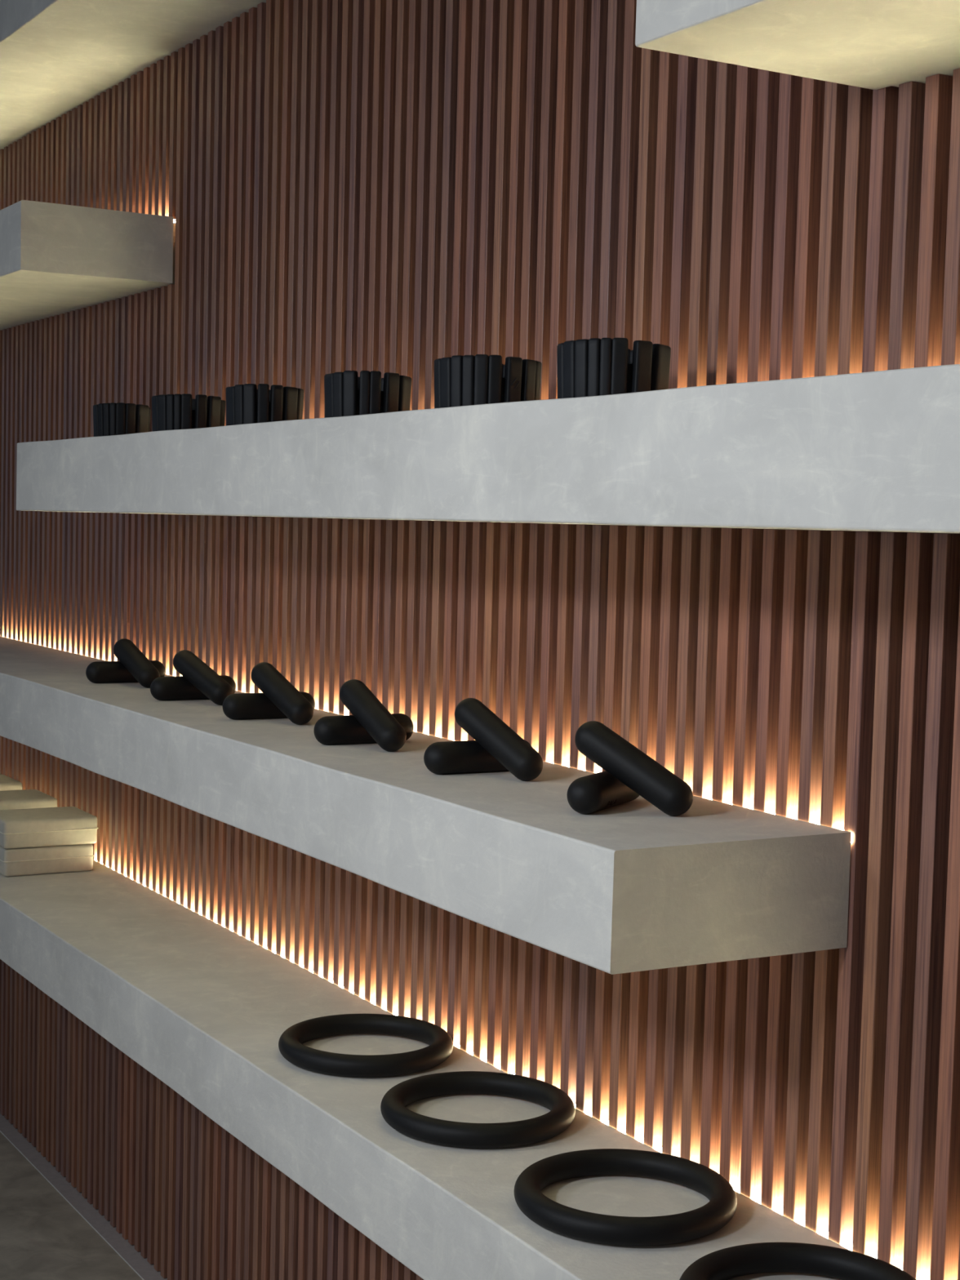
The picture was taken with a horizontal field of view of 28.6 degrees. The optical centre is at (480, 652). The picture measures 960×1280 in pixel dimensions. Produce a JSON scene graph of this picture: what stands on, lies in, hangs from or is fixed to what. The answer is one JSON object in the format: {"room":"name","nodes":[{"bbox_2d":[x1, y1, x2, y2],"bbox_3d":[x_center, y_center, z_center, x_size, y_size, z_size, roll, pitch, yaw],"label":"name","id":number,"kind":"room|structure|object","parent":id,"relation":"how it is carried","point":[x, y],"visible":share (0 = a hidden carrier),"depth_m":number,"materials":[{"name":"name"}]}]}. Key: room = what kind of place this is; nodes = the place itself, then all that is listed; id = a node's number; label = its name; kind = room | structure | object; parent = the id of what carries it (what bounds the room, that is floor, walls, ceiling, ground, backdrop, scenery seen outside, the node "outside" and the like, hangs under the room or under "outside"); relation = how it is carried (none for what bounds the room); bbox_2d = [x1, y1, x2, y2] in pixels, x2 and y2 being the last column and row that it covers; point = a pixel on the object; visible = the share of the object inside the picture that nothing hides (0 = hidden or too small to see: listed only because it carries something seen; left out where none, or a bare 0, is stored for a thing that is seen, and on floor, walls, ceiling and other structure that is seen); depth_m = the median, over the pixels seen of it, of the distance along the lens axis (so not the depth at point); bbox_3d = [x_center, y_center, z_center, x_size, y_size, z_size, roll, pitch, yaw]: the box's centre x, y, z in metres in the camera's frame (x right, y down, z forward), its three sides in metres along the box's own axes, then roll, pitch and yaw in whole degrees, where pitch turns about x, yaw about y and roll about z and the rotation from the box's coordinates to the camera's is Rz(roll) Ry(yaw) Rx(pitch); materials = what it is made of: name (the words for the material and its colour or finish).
{"room":"fitness equipment shop","nodes":[
{"label":"fitness equipment shop","id":0,"kind":"room"},
{"bbox_2d":[0,1132,142,1279],"bbox_3d":[-1.664,1.448,1.845,3.760,0.040,9.440,-1,5,-30],"label":"floor","id":1,"kind":"structure","parent":0,"point":[42,1237],"depth_m":4.16,"materials":[{"name":"grey concrete"}]},
{"bbox_2d":[0,0,959,1279],"bbox_3d":[-0.354,-0.351,3.474,0.104,3.393,7.680,-1,5,-30],"label":"wall","id":2,"kind":"structure","parent":0,"point":[401,187],"depth_m":2.66,"materials":[{"name":"brown wood"}]},
{"bbox_2d":[0,1113,167,1279],"bbox_3d":[-0.414,1.361,3.582,0.142,0.040,7.680,-1,5,-30],"label":"trim","id":3,"kind":"structure","parent":2,"relation":"attached to","point":[140,1264],"depth_m":4.35,"materials":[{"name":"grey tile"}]},
{"bbox_2d":[0,200,175,330],"bbox_3d":[-1.280,-0.891,4.668,0.338,0.135,2.134,-1,5,-30],"label":"shelf","id":4,"kind":"object","parent":2,"relation":"attached to","point":[55,259],"visible":0.98,"depth_m":3.77,"materials":[{"name":"paint"}]},
{"bbox_2d":[0,0,266,149],"bbox_3d":[-0.552,-1.250,3.400,0.338,0.132,5.000,-1,5,-30],"label":"floating shelf","id":5,"kind":"object","parent":2,"relation":"attached to","point":[56,56],"visible":1,"depth_m":3.76,"materials":[{"name":"paint"}]},
{"bbox_2d":[0,636,852,974],"bbox_3d":[-0.779,0.109,3.825,0.338,0.130,4.235,-1,5,-30],"label":"shelf","id":6,"kind":"object","parent":2,"relation":"attached to","point":[633,886],"visible":0.88,"depth_m":2.21,"materials":[{"name":"paint"}]},
{"bbox_2d":[85,660,165,683],"bbox_3d":[-0.689,0.037,3.669,0.161,0.043,0.043,-1,5,-32],"label":"bar","id":7,"kind":"object","parent":6,"relation":"on","point":[97,672],"visible":0.75,"depth_m":3.63,"materials":[{"name":"black rubber"}]},
{"bbox_2d":[113,638,159,688],"bbox_3d":[-0.658,0.019,3.613,0.043,0.086,0.153,-1,5,-35],"label":"bar","id":8,"kind":"object","parent":6,"relation":"on","point":[128,654],"visible":0.91,"depth_m":3.59,"materials":[{"name":"black rubber"}]},
{"bbox_2d":[150,675,235,700],"bbox_3d":[-0.511,0.062,3.363,0.161,0.043,0.043,-1,5,-31],"label":"bar","id":9,"kind":"object","parent":6,"relation":"on","point":[178,687],"visible":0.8,"depth_m":3.33,"materials":[{"name":"black rubber"}]},
{"bbox_2d":[173,649,233,705],"bbox_3d":[-0.487,0.043,3.314,0.043,0.089,0.151,-2,5,-44],"label":"bar","id":10,"kind":"object","parent":6,"relation":"on","point":[215,687],"visible":0.84,"depth_m":3.29,"materials":[{"name":"black rubber"}]},
{"bbox_2d":[222,691,315,719],"bbox_3d":[-0.344,0.086,3.080,0.161,0.043,0.043,-1,5,-30],"label":"bar","id":11,"kind":"object","parent":6,"relation":"on","point":[237,706],"visible":0.75,"depth_m":3.05,"materials":[{"name":"black rubber"}]},
{"bbox_2d":[250,662,313,724],"bbox_3d":[-0.319,0.065,3.037,0.043,0.092,0.150,-2,5,-39],"label":"bar","id":12,"kind":"object","parent":6,"relation":"on","point":[264,675],"visible":1,"depth_m":3.01,"materials":[{"name":"black rubber"}]},
{"bbox_2d":[313,713,413,745],"bbox_3d":[-0.170,0.112,2.767,0.161,0.043,0.043,-1,5,-32],"label":"bar","id":13,"kind":"object","parent":6,"relation":"on","point":[346,729],"visible":0.75,"depth_m":2.73,"materials":[{"name":"black rubber"}]},
{"bbox_2d":[339,679,406,751],"bbox_3d":[-0.155,0.089,2.721,0.043,0.094,0.150,-1,5,-34],"label":"bar","id":14,"kind":"object","parent":6,"relation":"on","point":[357,697],"visible":1,"depth_m":2.69,"materials":[{"name":"black rubber"}]},
{"bbox_2d":[423,739,531,774],"bbox_3d":[-0.001,0.136,2.481,0.161,0.043,0.043,-1,5,-30],"label":"bar","id":15,"kind":"object","parent":6,"relation":"on","point":[443,757],"visible":0.62,"depth_m":2.45,"materials":[{"name":"black rubber"}]},
{"bbox_2d":[454,697,542,781],"bbox_3d":[0.024,0.112,2.444,0.043,0.097,0.149,-2,5,-43],"label":"bar","id":16,"kind":"object","parent":6,"relation":"on","point":[481,723],"visible":1,"depth_m":2.42,"materials":[{"name":"black rubber"}]},
{"bbox_2d":[566,770,639,813],"bbox_3d":[0.147,0.159,2.198,0.043,0.043,0.160,3,4,27],"label":"bar","id":17,"kind":"object","parent":6,"relation":"on","point":[593,793],"visible":0.78,"depth_m":2.14,"materials":[{"name":"black rubber"}]},
{"bbox_2d":[574,720,693,816],"bbox_3d":[0.177,0.133,2.171,0.148,0.101,0.043,4,5,30],"label":"bar","id":18,"kind":"object","parent":6,"relation":"on","point":[627,763],"visible":1,"depth_m":2.15,"materials":[{"name":"black rubber"}]},
{"bbox_2d":[415,731,852,842],"bbox_3d":[-0.636,0.051,3.889,0.024,0.010,4.211,-1,5,-30],"label":"light","id":19,"kind":"object","parent":6,"relation":"on","point":[846,836],"depth_m":2.21,"materials":[{"name":"metal"}]},
{"bbox_2d":[0,859,902,1279],"bbox_3d":[-0.263,0.644,2.946,0.338,0.129,6.344,-1,5,-30],"label":"shelf","id":20,"kind":"object","parent":2,"relation":"attached to","point":[205,1008],"visible":0.84,"depth_m":2.66,"materials":[{"name":"paint"}]},
{"bbox_2d":[0,844,93,876],"bbox_3d":[-0.978,0.447,4.180,0.204,0.062,0.166,-1,5,-30],"label":"block","id":21,"kind":"object","parent":20,"relation":"on","point":[79,857],"visible":0.7,"depth_m":4.11,"materials":[{"name":"beige plastic"}]},
{"bbox_2d":[0,806,98,848],"bbox_3d":[-0.973,0.385,4.176,0.213,0.063,0.169,-1,5,-29],"label":"box","id":22,"kind":"object","parent":21,"relation":"on","point":[64,825],"visible":1,"depth_m":4.11,"materials":[{"name":"beige plastic"}]},
{"bbox_2d":[278,1013,453,1077],"bbox_3d":[-0.168,0.577,2.783,0.257,0.031,0.257,-1,5,-30],"label":"ring","id":23,"kind":"object","parent":20,"relation":"on","point":[291,1046],"visible":1,"depth_m":2.73,"materials":[{"name":"black rubber"}]},
{"bbox_2d":[380,1071,575,1148],"bbox_3d":[-0.003,0.602,2.492,0.257,0.031,0.257,3,4,20],"label":"ring","id":24,"kind":"object","parent":20,"relation":"on","point":[393,1110],"visible":1,"depth_m":2.44,"materials":[{"name":"black rubber"}]},
{"bbox_2d":[514,1148,737,1246],"bbox_3d":[0.168,0.627,2.182,0.257,0.031,0.257,0,4,-20],"label":"ring","id":25,"kind":"object","parent":20,"relation":"on","point":[703,1221],"visible":1,"depth_m":2.13,"materials":[{"name":"black rubber"}]},
{"bbox_2d":[679,1242,916,1279],"bbox_3d":[0.327,0.651,1.894,0.257,0.031,0.257,4,5,29],"label":"ring","id":26,"kind":"object","parent":20,"relation":"on","point":[726,1264],"visible":1,"depth_m":1.98,"materials":[{"name":"black rubber"}]},
{"bbox_3d":[-1.122,0.426,4.428,0.204,0.062,0.166,-1,5,-30],"label":"block","id":27,"kind":"object","parent":20,"relation":"on","visible":0},
{"bbox_2d":[0,789,57,810],"bbox_3d":[-1.117,0.364,4.425,0.213,0.063,0.169,-1,5,-30],"label":"block","id":28,"kind":"object","parent":27,"relation":"on","point":[26,798],"visible":0.52,"depth_m":4.39,"materials":[{"name":"beige plastic"}]},
{"bbox_3d":[-1.264,0.405,4.673,0.204,0.062,0.166,-1,5,-30],"label":"block","id":29,"kind":"object","parent":20,"relation":"on","visible":0},
{"bbox_2d":[0,773,22,791],"bbox_3d":[-1.259,0.344,4.670,0.213,0.063,0.169,-1,5,-31],"label":"block","id":30,"kind":"object","parent":29,"relation":"on","point":[6,783],"visible":0.52,"depth_m":4.64,"materials":[{"name":"beige plastic"}]},
{"bbox_2d":[16,364,959,533],"bbox_3d":[0.291,-0.196,1.968,0.338,0.133,4.223,-1,5,-30],"label":"shelf","id":31,"kind":"object","parent":2,"relation":"attached to","point":[879,451],"visible":1,"depth_m":1.94,"materials":[{"name":"paint"}]},
{"bbox_2d":[93,402,150,436],"bbox_3d":[-0.691,-0.441,3.641,0.117,0.077,0.142,-1,5,-30],"label":"weight","id":32,"kind":"object","parent":31,"relation":"on","point":[111,419],"visible":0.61,"depth_m":3.58,"materials":[{"name":"black plastic"}]},
{"bbox_2d":[151,393,225,431],"bbox_3d":[-0.515,-0.416,3.336,0.134,0.076,0.144,-1,5,-30],"label":"weight","id":33,"kind":"object","parent":31,"relation":"on","point":[169,411],"visible":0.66,"depth_m":3.27,"materials":[{"name":"black plastic"}]},
{"bbox_2d":[225,383,303,425],"bbox_3d":[-0.348,-0.392,3.049,0.130,0.077,0.142,-1,5,-30],"label":"weight","id":34,"kind":"object","parent":31,"relation":"on","point":[246,403],"visible":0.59,"depth_m":2.99,"materials":[{"name":"black plastic"}]},
{"bbox_2d":[324,370,411,417],"bbox_3d":[-0.163,-0.365,2.728,0.132,0.077,0.142,-1,5,-30],"label":"weight","id":35,"kind":"object","parent":31,"relation":"on","point":[346,393],"visible":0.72,"depth_m":2.67,"materials":[{"name":"black plastic"}]},
{"bbox_2d":[434,354,541,408],"bbox_3d":[0.009,-0.340,2.431,0.142,0.077,0.144,-1,5,-30],"label":"weight","id":36,"kind":"object","parent":31,"relation":"on","point":[460,380],"visible":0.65,"depth_m":2.37,"materials":[{"name":"black plastic"}]},
{"bbox_2d":[556,337,671,398],"bbox_3d":[0.154,-0.319,2.181,0.138,0.077,0.141,-1,5,-30],"label":"weight","id":37,"kind":"object","parent":31,"relation":"on","point":[593,366],"visible":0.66,"depth_m":2.12,"materials":[{"name":"black plastic"}]},
{"bbox_2d":[635,0,959,89],"bbox_3d":[0.829,-0.589,1.027,0.338,0.132,2.116,-1,5,-30],"label":"shelf","id":38,"kind":"object","parent":2,"relation":"attached to","point":[868,44],"visible":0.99,"depth_m":1.81,"materials":[{"name":"paint"}]}
]}

